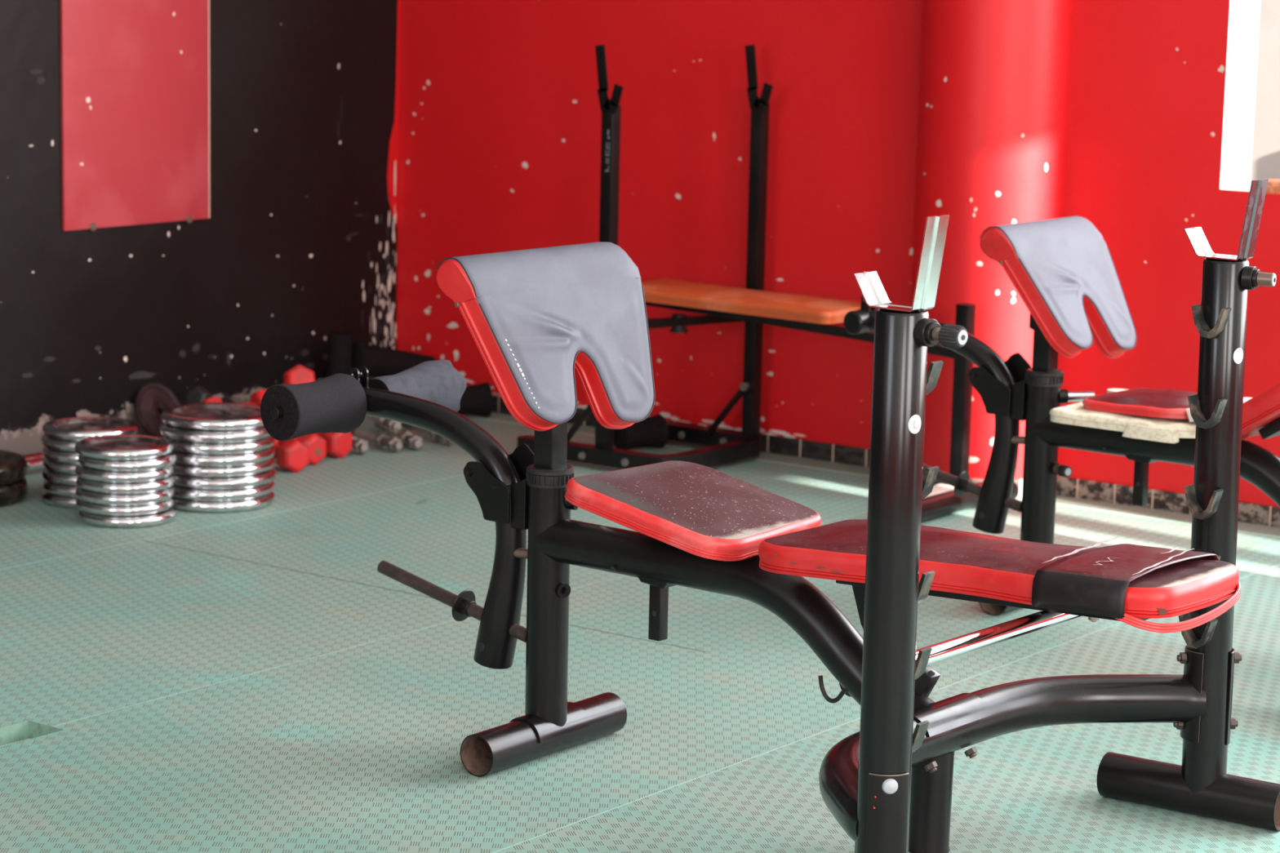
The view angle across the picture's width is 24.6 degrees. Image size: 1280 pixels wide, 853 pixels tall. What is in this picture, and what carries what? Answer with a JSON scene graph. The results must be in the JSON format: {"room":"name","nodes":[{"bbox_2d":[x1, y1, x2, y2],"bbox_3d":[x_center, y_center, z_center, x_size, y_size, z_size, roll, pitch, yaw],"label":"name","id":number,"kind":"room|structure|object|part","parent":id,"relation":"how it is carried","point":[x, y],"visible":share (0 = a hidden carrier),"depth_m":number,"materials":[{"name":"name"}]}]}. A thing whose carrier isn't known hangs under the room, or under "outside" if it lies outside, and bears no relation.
{"room":"gym","nodes":[
{"label":"gym","id":0,"kind":"room"},
{"bbox_2d":[0,0,399,455],"bbox_3d":[-3.159,-1.043,5.394,0.202,2.921,8.020,8,12,36],"label":"wall","id":1,"kind":"structure","parent":0,"point":[296,246],"depth_m":8.07,"materials":[{"name":"black paint"}]},
{"bbox_2d":[59,0,209,231],"bbox_3d":[-1.319,-1.144,7.704,0.014,1.249,0.526,8,12,36],"label":"board","id":2,"kind":"object","parent":1,"relation":"attached to","point":[135,74],"visible":1,"depth_m":7.74,"materials":[{"name":"red plastic"}]},
{"bbox_2d":[326,332,353,377],"bbox_3d":[-0.856,-0.150,8.343,0.074,0.233,0.081,8,12,36],"label":"foam roller","id":3,"kind":"object","parent":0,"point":[340,356],"visible":0.46,"depth_m":8.31,"materials":[{"name":"black rubber"}]},
{"bbox_2d":[0,412,1279,852],"bbox_3d":[-0.026,0.853,3.302,7.720,0.032,8.000,8,12,36],"label":"floor","id":4,"kind":"structure","parent":0,"point":[254,681],"depth_m":5.36,"materials":[{"name":"green plastic"}]},
{"bbox_2d":[0,477,28,506],"bbox_3d":[-1.625,0.149,7.048,0.310,0.049,0.310,-1,10,-14],"label":"weight plate","id":5,"kind":"object","parent":4,"relation":"on","point":[15,492],"visible":0.8,"depth_m":6.98,"materials":[{"name":"metal"}]},
{"bbox_2d":[0,449,27,485],"bbox_3d":[-1.625,0.100,7.040,0.310,0.049,0.310,-1,10,-16],"label":"weight plate","id":6,"kind":"object","parent":5,"relation":"on","point":[13,466],"visible":1,"depth_m":7.00,"materials":[{"name":"metal"}]},
{"bbox_2d":[22,452,44,460],"bbox_3d":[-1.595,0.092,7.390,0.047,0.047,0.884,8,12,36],"label":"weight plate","id":7,"kind":"object","parent":4,"relation":"on","point":[39,455],"visible":0.02,"depth_m":7.45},
{"bbox_2d":[26,457,44,471],"bbox_3d":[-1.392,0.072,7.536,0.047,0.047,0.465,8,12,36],"label":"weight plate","id":8,"kind":"object","parent":4,"relation":"on","point":[33,464],"visible":0.03,"depth_m":7.37,"materials":[{"name":"silver metal"}]},
{"bbox_2d":[41,489,77,508],"bbox_3d":[-1.323,0.166,7.062,0.226,0.026,0.226,0,10,-5],"label":"weight plate","id":9,"kind":"object","parent":4,"relation":"on","point":[49,499],"visible":0.12,"depth_m":6.97,"materials":[{"name":"silver metal"}]},
{"bbox_2d":[42,480,78,497],"bbox_3d":[-1.319,0.139,7.056,0.226,0.026,0.226,4,10,13],"label":"weight plate","id":10,"kind":"object","parent":9,"relation":"on","point":[60,490],"visible":0.16,"depth_m":6.96,"materials":[{"name":"silver metal"}]},
{"bbox_2d":[41,467,77,485],"bbox_3d":[-1.322,0.112,7.056,0.226,0.026,0.226,8,11,34],"label":"weight plate","id":11,"kind":"object","parent":10,"relation":"on","point":[49,476],"visible":0.2,"depth_m":6.96,"materials":[{"name":"silver metal"}]},
{"bbox_2d":[42,457,77,474],"bbox_3d":[-1.319,0.085,7.052,0.226,0.026,0.226,-7,12,-40],"label":"weight plate","id":12,"kind":"object","parent":11,"relation":"on","point":[54,466],"visible":0.12,"depth_m":6.96,"materials":[{"name":"silver metal"}]},
{"bbox_2d":[42,446,79,463],"bbox_3d":[-1.317,0.059,7.040,0.226,0.026,0.226,0,10,-10],"label":"weight plate","id":13,"kind":"object","parent":12,"relation":"on","point":[69,457],"visible":0.19,"depth_m":6.95,"materials":[{"name":"silver metal"}]},
{"bbox_2d":[40,434,78,452],"bbox_3d":[-1.320,0.032,7.041,0.226,0.026,0.226,1,9,-2],"label":"weight plate","id":14,"kind":"object","parent":13,"relation":"on","point":[48,442],"visible":0.16,"depth_m":6.95,"materials":[{"name":"silver metal"}]},
{"bbox_2d":[41,416,137,440],"bbox_3d":[-1.316,0.005,7.035,0.226,0.026,0.226,-3,10,-22],"label":"weight plate","id":15,"kind":"object","parent":14,"relation":"on","point":[71,428],"visible":0.98,"depth_m":7.01,"materials":[{"name":"silver metal"}]},
{"bbox_2d":[78,506,176,528],"bbox_3d":[-1.195,0.204,6.853,0.226,0.026,0.226,4,10,16],"label":"weight plate","id":16,"kind":"object","parent":4,"relation":"on","point":[155,519],"visible":0.59,"depth_m":6.76,"materials":[{"name":"silver metal"}]},
{"bbox_2d":[75,497,173,515],"bbox_3d":[-1.201,0.177,6.853,0.226,0.026,0.226,-8,13,-44],"label":"weight plate","id":17,"kind":"object","parent":16,"relation":"on","point":[155,508],"visible":0.43,"depth_m":6.76,"materials":[{"name":"silver metal"}]},
{"bbox_2d":[75,486,173,505],"bbox_3d":[-1.199,0.152,6.841,0.226,0.026,0.226,1,9,1],"label":"weight plate","id":18,"kind":"object","parent":17,"relation":"on","point":[91,497],"visible":0.49,"depth_m":6.75,"materials":[{"name":"silver metal"}]},
{"bbox_2d":[75,474,174,493],"bbox_3d":[-1.198,0.126,6.839,0.226,0.026,0.226,-2,10,-19],"label":"weight plate","id":19,"kind":"object","parent":18,"relation":"on","point":[165,483],"visible":0.59,"depth_m":6.75,"materials":[{"name":"silver metal"}]},
{"bbox_2d":[75,463,173,482],"bbox_3d":[-1.199,0.100,6.835,0.226,0.026,0.226,-7,12,-40],"label":"weight plate","id":20,"kind":"object","parent":19,"relation":"on","point":[84,473],"visible":0.56,"depth_m":6.74,"materials":[{"name":"silver metal"}]},
{"bbox_2d":[77,451,176,471],"bbox_3d":[-1.192,0.074,6.831,0.226,0.026,0.226,5,10,23],"label":"weight plate","id":21,"kind":"object","parent":20,"relation":"on","point":[165,461],"visible":0.51,"depth_m":6.74,"materials":[{"name":"silver metal"}]},
{"bbox_2d":[74,434,173,460],"bbox_3d":[-1.199,0.048,6.825,0.226,0.026,0.226,5,10,23],"label":"weight plate","id":22,"kind":"object","parent":21,"relation":"on","point":[120,446],"visible":1,"depth_m":6.79,"materials":[{"name":"silver metal"}]},
{"bbox_2d":[134,382,180,437],"bbox_3d":[-1.295,-0.040,7.910,0.073,0.149,0.161,7,11,33],"label":"weight plate","id":23,"kind":"object","parent":4,"relation":"on","point":[150,397],"visible":0.73,"depth_m":7.89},
{"bbox_2d":[185,386,235,404],"bbox_3d":[-1.154,-0.057,7.927,0.066,0.120,0.186,6,11,26],"label":"dumbbell","id":24,"kind":"object","parent":4,"relation":"on","point":[197,394],"visible":0.4,"depth_m":7.85,"materials":[{"name":"black"}]},
{"bbox_2d":[172,491,275,512],"bbox_3d":[-1.016,0.170,7.075,0.274,0.027,0.274,8,12,35],"label":"weight plate","id":25,"kind":"object","parent":4,"relation":"on","point":[253,504],"visible":0.3,"depth_m":6.96,"materials":[{"name":"silver metal"}]},
{"bbox_2d":[171,480,274,501],"bbox_3d":[-1.017,0.142,7.068,0.274,0.027,0.274,-5,11,-33],"label":"weight plate","id":26,"kind":"object","parent":25,"relation":"on","point":[193,494],"visible":0.38,"depth_m":6.95,"materials":[{"name":"silver metal"}]},
{"bbox_2d":[171,467,276,489],"bbox_3d":[-1.012,0.115,7.063,0.274,0.027,0.274,2,9,3],"label":"weight plate","id":27,"kind":"object","parent":26,"relation":"on","point":[260,479],"visible":0.46,"depth_m":6.95,"materials":[{"name":"silver metal"}]},
{"bbox_2d":[172,457,275,477],"bbox_3d":[-1.015,0.086,7.062,0.274,0.027,0.274,-4,11,-27],"label":"weight plate","id":28,"kind":"object","parent":27,"relation":"on","point":[263,467],"visible":0.42,"depth_m":6.94,"materials":[{"name":"silver metal"}]},
{"bbox_2d":[172,446,275,466],"bbox_3d":[-1.014,0.060,7.048,0.274,0.027,0.274,-5,11,-31],"label":"weight plate","id":29,"kind":"object","parent":28,"relation":"on","point":[182,458],"visible":0.36,"depth_m":6.93,"materials":[{"name":"silver metal"}]},
{"bbox_2d":[160,435,275,454],"bbox_3d":[-1.012,0.032,7.045,0.274,0.027,0.274,-4,11,-29],"label":"weight plate","id":30,"kind":"object","parent":29,"relation":"on","point":[205,448],"visible":0.43,"depth_m":6.93,"materials":[{"name":"silver metal"}]},
{"bbox_2d":[160,422,270,443],"bbox_3d":[-1.012,0.005,7.038,0.274,0.027,0.274,6,11,27],"label":"weight plate","id":31,"kind":"object","parent":30,"relation":"on","point":[170,432],"visible":0.55,"depth_m":6.92,"materials":[{"name":"silver metal"}]},
{"bbox_2d":[160,402,264,431],"bbox_3d":[-1.008,-0.024,7.042,0.274,0.027,0.274,0,10,-9],"label":"weight plate","id":32,"kind":"object","parent":31,"relation":"on","point":[215,416],"visible":0.94,"depth_m":7.01,"materials":[{"name":"silver metal"}]},
{"bbox_2d":[272,438,309,472],"bbox_3d":[-0.931,0.065,7.557,0.080,0.090,0.200,-6,12,-39],"label":"dumbbell","id":33,"kind":"object","parent":4,"relation":"on","point":[292,455],"visible":0.5,"depth_m":7.48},
{"bbox_3d":[-0.931,0.065,7.557,0.033,0.033,0.110,-6,12,-39],"label":"handle","id":34,"kind":"part","parent":33,"relation":"part of","materials":[{"name":"red"}]},
{"bbox_2d":[278,433,326,465],"bbox_3d":[-0.903,0.048,7.659,0.080,0.090,0.201,-8,13,-43],"label":"dumbbell","id":35,"kind":"object","parent":4,"relation":"on","point":[317,445],"visible":0.29,"depth_m":7.59,"materials":[{"name":"red"}]},
{"bbox_3d":[-0.904,0.048,7.660,0.033,0.033,0.110,-8,13,-43],"label":"handle","id":36,"kind":"part","parent":35,"relation":"part of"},
{"bbox_2d":[294,431,352,458],"bbox_3d":[-0.851,0.032,7.763,0.200,0.090,0.080,9,12,40],"label":"dumbbell","id":37,"kind":"object","parent":4,"relation":"on","point":[339,445],"visible":0.4,"depth_m":7.69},
{"bbox_3d":[-0.851,0.032,7.763,0.110,0.033,0.033,9,12,40],"label":"handle","id":38,"kind":"part","parent":37,"relation":"part of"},
{"bbox_2d":[320,432,368,454],"bbox_3d":[-0.799,0.033,7.875,0.042,0.043,0.300,-4,11,-29],"label":"bar","id":39,"kind":"object","parent":4,"relation":"on","point":[360,446],"visible":0.46,"depth_m":7.75,"materials":[{"name":"metal"}]},
{"bbox_2d":[350,428,402,452],"bbox_3d":[-0.731,0.027,7.917,0.042,0.043,0.320,-5,12,-35],"label":"bar","id":40,"kind":"object","parent":4,"relation":"on","point":[394,444],"visible":0.66,"depth_m":7.85,"materials":[{"name":"metal"}]},
{"bbox_2d":[365,414,402,433],"bbox_3d":[-0.723,-0.028,7.985,0.042,0.043,0.360,-3,10,-25],"label":"bar","id":41,"kind":"object","parent":40,"relation":"on","point":[393,426],"visible":0.5,"depth_m":7.85,"materials":[{"name":"metal"}]},
{"bbox_2d":[374,422,423,450],"bbox_3d":[-0.658,0.018,7.981,0.042,0.043,0.340,-3,10,-23],"label":"bar","id":42,"kind":"object","parent":4,"relation":"on","point":[411,440],"visible":0.72,"depth_m":7.88,"materials":[{"name":"metal"}]},
{"bbox_2d":[416,497,431,503],"bbox_3d":[-0.526,0.180,7.154,0.032,0.001,0.077,8,12,36],"label":"scrap","id":43,"kind":"object","parent":4,"relation":"on","point":[423,500],"visible":1,"depth_m":7.15,"materials":[{"name":"white paper"}]},
{"bbox_2d":[401,422,453,446],"bbox_3d":[-0.588,0.010,8.040,0.042,0.043,0.320,-4,11,-31],"label":"bar","id":44,"kind":"object","parent":4,"relation":"on","point":[434,437],"visible":0.46,"depth_m":7.98,"materials":[{"name":"metal"}]},
{"bbox_2d":[457,382,493,417],"bbox_3d":[-0.504,-0.075,8.393,0.150,0.100,0.100,-2,10,-20],"label":"foam roller","id":45,"kind":"object","parent":4,"relation":"on","point":[477,399],"visible":0.52,"depth_m":8.37,"materials":[{"name":"black rubber"}]},
{"bbox_2d":[613,414,668,449],"bbox_3d":[0.000,0.016,7.932,0.130,0.092,0.092,-4,11,-28],"label":"foam roller","id":46,"kind":"object","parent":4,"relation":"on","point":[651,432],"visible":0.71,"depth_m":7.91,"materials":[{"name":"black rubber"}]},
{"bbox_2d":[517,44,1018,521],"bbox_3d":[0.311,-0.405,7.457,1.358,1.095,0.536,10,13,43],"label":"bench","id":47,"kind":"object","parent":4,"relation":"on","point":[753,305],"visible":0.83,"depth_m":7.58,"materials":[{"name":"black satin paint"},{"name":"orange vinyl"}]},
{"bbox_3d":[-0.083,-0.375,7.576,0.036,0.905,0.036,8,12,36],"label":"rack post","id":48,"kind":"part","parent":47,"relation":"part of","materials":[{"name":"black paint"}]},
{"bbox_3d":[0.018,0.048,7.822,0.496,0.042,0.482,8,12,36],"label":"floor frame","id":49,"kind":"part","parent":47,"relation":"part of","materials":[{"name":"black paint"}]},
{"bbox_3d":[0.102,-0.271,7.717,0.048,0.047,0.048,8,12,36],"label":"adjuster knob","id":50,"kind":"part","parent":47,"relation":"part of","materials":[{"name":"black plastic"}]},
{"bbox_3d":[0.307,-0.405,7.808,0.036,0.905,0.036,8,12,36],"label":"rack post","id":51,"kind":"part","parent":47,"relation":"part of","materials":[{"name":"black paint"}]},
{"bbox_3d":[0.791,-0.067,7.215,0.036,0.470,0.036,8,12,36],"label":"post","id":52,"kind":"part","parent":47,"relation":"part of","materials":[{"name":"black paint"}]},
{"bbox_2d":[260,178,1279,852],"bbox_3d":[0.136,0.096,4.662,1.737,1.021,1.018,9,12,38],"label":"weight bench","id":53,"kind":"object","parent":4,"relation":"on","point":[535,317],"visible":1,"depth_m":4.63,"materials":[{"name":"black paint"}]},
{"bbox_3d":[-0.259,0.110,4.951,0.103,0.097,0.004,9,12,38],"label":"pivot plate","id":54,"kind":"part","parent":53,"relation":"part of","materials":[{"name":"black metal"}]},
{"bbox_3d":[-0.211,0.092,4.990,0.135,0.133,0.004,9,12,38],"label":"pivot plate","id":55,"kind":"part","parent":53,"relation":"part of","materials":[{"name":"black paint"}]},
{"bbox_3d":[-0.155,0.303,4.935,0.071,0.430,0.071,9,12,38],"label":"post","id":56,"kind":"part","parent":53,"relation":"part of","materials":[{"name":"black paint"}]},
{"bbox_3d":[-0.155,0.498,4.971,0.081,0.037,0.134,9,12,38],"label":"saddle plate","id":57,"kind":"part","parent":53,"relation":"part of","materials":[{"name":"black paint"}]},
{"bbox_3d":[-0.147,-0.022,4.881,0.040,0.239,0.040,9,12,38],"label":"curl post","id":58,"kind":"part","parent":53,"relation":"part of","materials":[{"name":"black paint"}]},
{"bbox_3d":[0.325,0.525,3.996,0.067,0.145,0.020,0,10,-6],"label":"bracket plate","id":59,"kind":"part","parent":53,"relation":"part of","materials":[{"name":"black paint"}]},
{"bbox_3d":[0.332,0.539,3.936,0.054,0.151,0.013,0,10,-6],"label":"bracket plate","id":60,"kind":"part","parent":53,"relation":"part of","materials":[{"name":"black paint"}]},
{"bbox_3d":[0.442,0.568,4.487,0.070,0.161,0.069,9,12,38],"label":"leg","id":61,"kind":"part","parent":53,"relation":"part of","materials":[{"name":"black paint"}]},
{"bbox_3d":[0.454,0.434,4.457,0.079,0.028,0.170,9,12,38],"label":"joint plate","id":62,"kind":"part","parent":53,"relation":"part of","materials":[{"name":"black paint"}]},
{"bbox_3d":[0.405,-0.117,3.802,0.030,0.030,0.030,10,13,44],"label":"knob","id":63,"kind":"part","parent":53,"relation":"part of","materials":[{"name":"black plastic"}]},
{"bbox_3d":[0.535,0.242,4.363,0.520,0.045,0.110,9,12,38],"label":"pad frame","id":64,"kind":"part","parent":53,"relation":"part of","materials":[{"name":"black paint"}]},
{"bbox_3d":[0.875,0.424,4.676,0.020,0.145,0.067,0,10,-6],"label":"bracket plate","id":65,"kind":"part","parent":53,"relation":"part of","materials":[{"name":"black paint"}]},
{"bbox_3d":[0.936,0.427,4.684,0.013,0.151,0.054,0,10,-6],"label":"bracket plate","id":66,"kind":"part","parent":53,"relation":"part of","materials":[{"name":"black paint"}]},
{"bbox_2d":[843,215,1279,615],"bbox_3d":[1.101,-0.095,5.931,1.616,1.021,1.018,9,12,37],"label":"weight bench","id":67,"kind":"object","parent":4,"relation":"on","point":[1063,269],"visible":0.91,"depth_m":6.09,"materials":[{"name":"black paint"}]},
{"bbox_3d":[0.736,-0.075,6.192,0.103,0.097,0.004,9,12,37],"label":"pivot plate","id":68,"kind":"part","parent":67,"relation":"part of","materials":[{"name":"black metal"}]},
{"bbox_3d":[0.782,-0.093,6.232,0.135,0.133,0.004,9,12,37],"label":"pivot plate","id":69,"kind":"part","parent":67,"relation":"part of","materials":[{"name":"black metal"}]},
{"bbox_3d":[0.840,0.117,6.178,0.071,0.430,0.071,9,12,37],"label":"post","id":70,"kind":"part","parent":67,"relation":"part of","materials":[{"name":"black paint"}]},
{"bbox_3d":[0.847,-0.184,6.127,0.040,0.192,0.040,9,12,37],"label":"curl post","id":71,"kind":"part","parent":67,"relation":"part of","materials":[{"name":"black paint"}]},
{"bbox_3d":[0.879,0.091,6.121,0.025,0.025,0.041,-4,11,-31],"label":"knob","id":72,"kind":"part","parent":67,"relation":"part of","materials":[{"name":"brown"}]},
{"bbox_3d":[1.060,-0.052,5.992,0.262,0.035,0.275,9,12,37],"label":"seat","id":73,"kind":"part","parent":67,"relation":"part of","materials":[{"name":"red leather"}]},
{"bbox_3d":[1.458,-0.121,5.655,0.514,0.344,0.110,9,12,37],"label":"pad frame","id":74,"kind":"part","parent":67,"relation":"part of","materials":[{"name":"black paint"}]},
{"bbox_3d":[-0.748,-0.096,8.499,0.117,0.092,0.266,8,12,36],"label":"foam roller","id":75,"kind":"object","parent":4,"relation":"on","visible":0},
{"bbox_2d":[351,342,435,377],"bbox_3d":[-0.710,-0.190,8.451,0.287,0.125,0.100,-6,12,-36],"label":"foam roller","id":76,"kind":"object","parent":75,"relation":"on","point":[379,361],"visible":0.62,"depth_m":8.39,"materials":[{"name":"black rubber"}]},
{"bbox_3d":[-1.027,0.015,7.842,0.080,0.090,0.200,10,13,42],"label":"dumbbell","id":77,"kind":"object","parent":4,"relation":"on","visible":0},
{"bbox_2d":[200,389,266,405],"bbox_3d":[-1.056,-0.044,7.723,0.204,0.100,0.088,-5,11,-34],"label":"dumbbell","id":78,"kind":"object","parent":77,"relation":"on","point":[255,397],"visible":0.24,"depth_m":7.73,"materials":[{"name":"red rubber"}]},
{"bbox_3d":[-1.056,-0.044,7.723,0.110,0.033,0.033,-10,24,-32],"label":"handle","id":79,"kind":"part","parent":78,"relation":"part of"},
{"bbox_2d":[282,364,315,384],"bbox_3d":[-0.921,-0.097,7.828,0.080,0.155,0.207,-2,10,-19],"label":"dumbbell","id":80,"kind":"object","parent":77,"relation":"on","point":[299,374],"visible":0.26,"depth_m":7.74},
{"bbox_2d":[395,0,1279,507],"bbox_3d":[2.448,-1.078,6.295,8.120,2.900,0.166,8,12,36],"label":"wall","id":81,"kind":"structure","parent":0,"point":[500,113],"depth_m":7.82,"materials":[{"name":"red paint"}]},
{"bbox_2d":[491,395,1279,527],"bbox_3d":[2.284,0.327,6.521,7.920,0.048,0.008,8,12,36],"label":"baseboard","id":82,"kind":"structure","parent":81,"relation":"attached to","point":[1260,514],"depth_m":7.39,"materials":[{"name":"tile"}]},
{"bbox_2d":[911,0,1073,498],"bbox_3d":[0.851,-1.271,7.238,0.412,2.900,0.206,8,12,36],"label":"column","id":83,"kind":"structure","parent":81,"relation":"attached to","point":[993,96],"depth_m":7.25,"materials":[{"name":"red paint"}]},
{"bbox_2d":[1266,178,1279,193],"bbox_3d":[1.537,-0.572,7.018,0.100,0.030,0.100,6,10,25],"label":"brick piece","id":84,"kind":"object","parent":81,"relation":"on","point":[1273,184],"visible":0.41,"depth_m":6.98,"materials":[{"name":"orange brick"}]},
{"bbox_2d":[1249,0,1279,185],"bbox_3d":[1.640,-1.316,9.132,4.600,4.400,0.250,8,12,36],"label":"window","id":85,"kind":"structure","parent":0,"point":[1265,150],"depth_m":8.89,"materials":[{"name":"white glass"}]}
]}

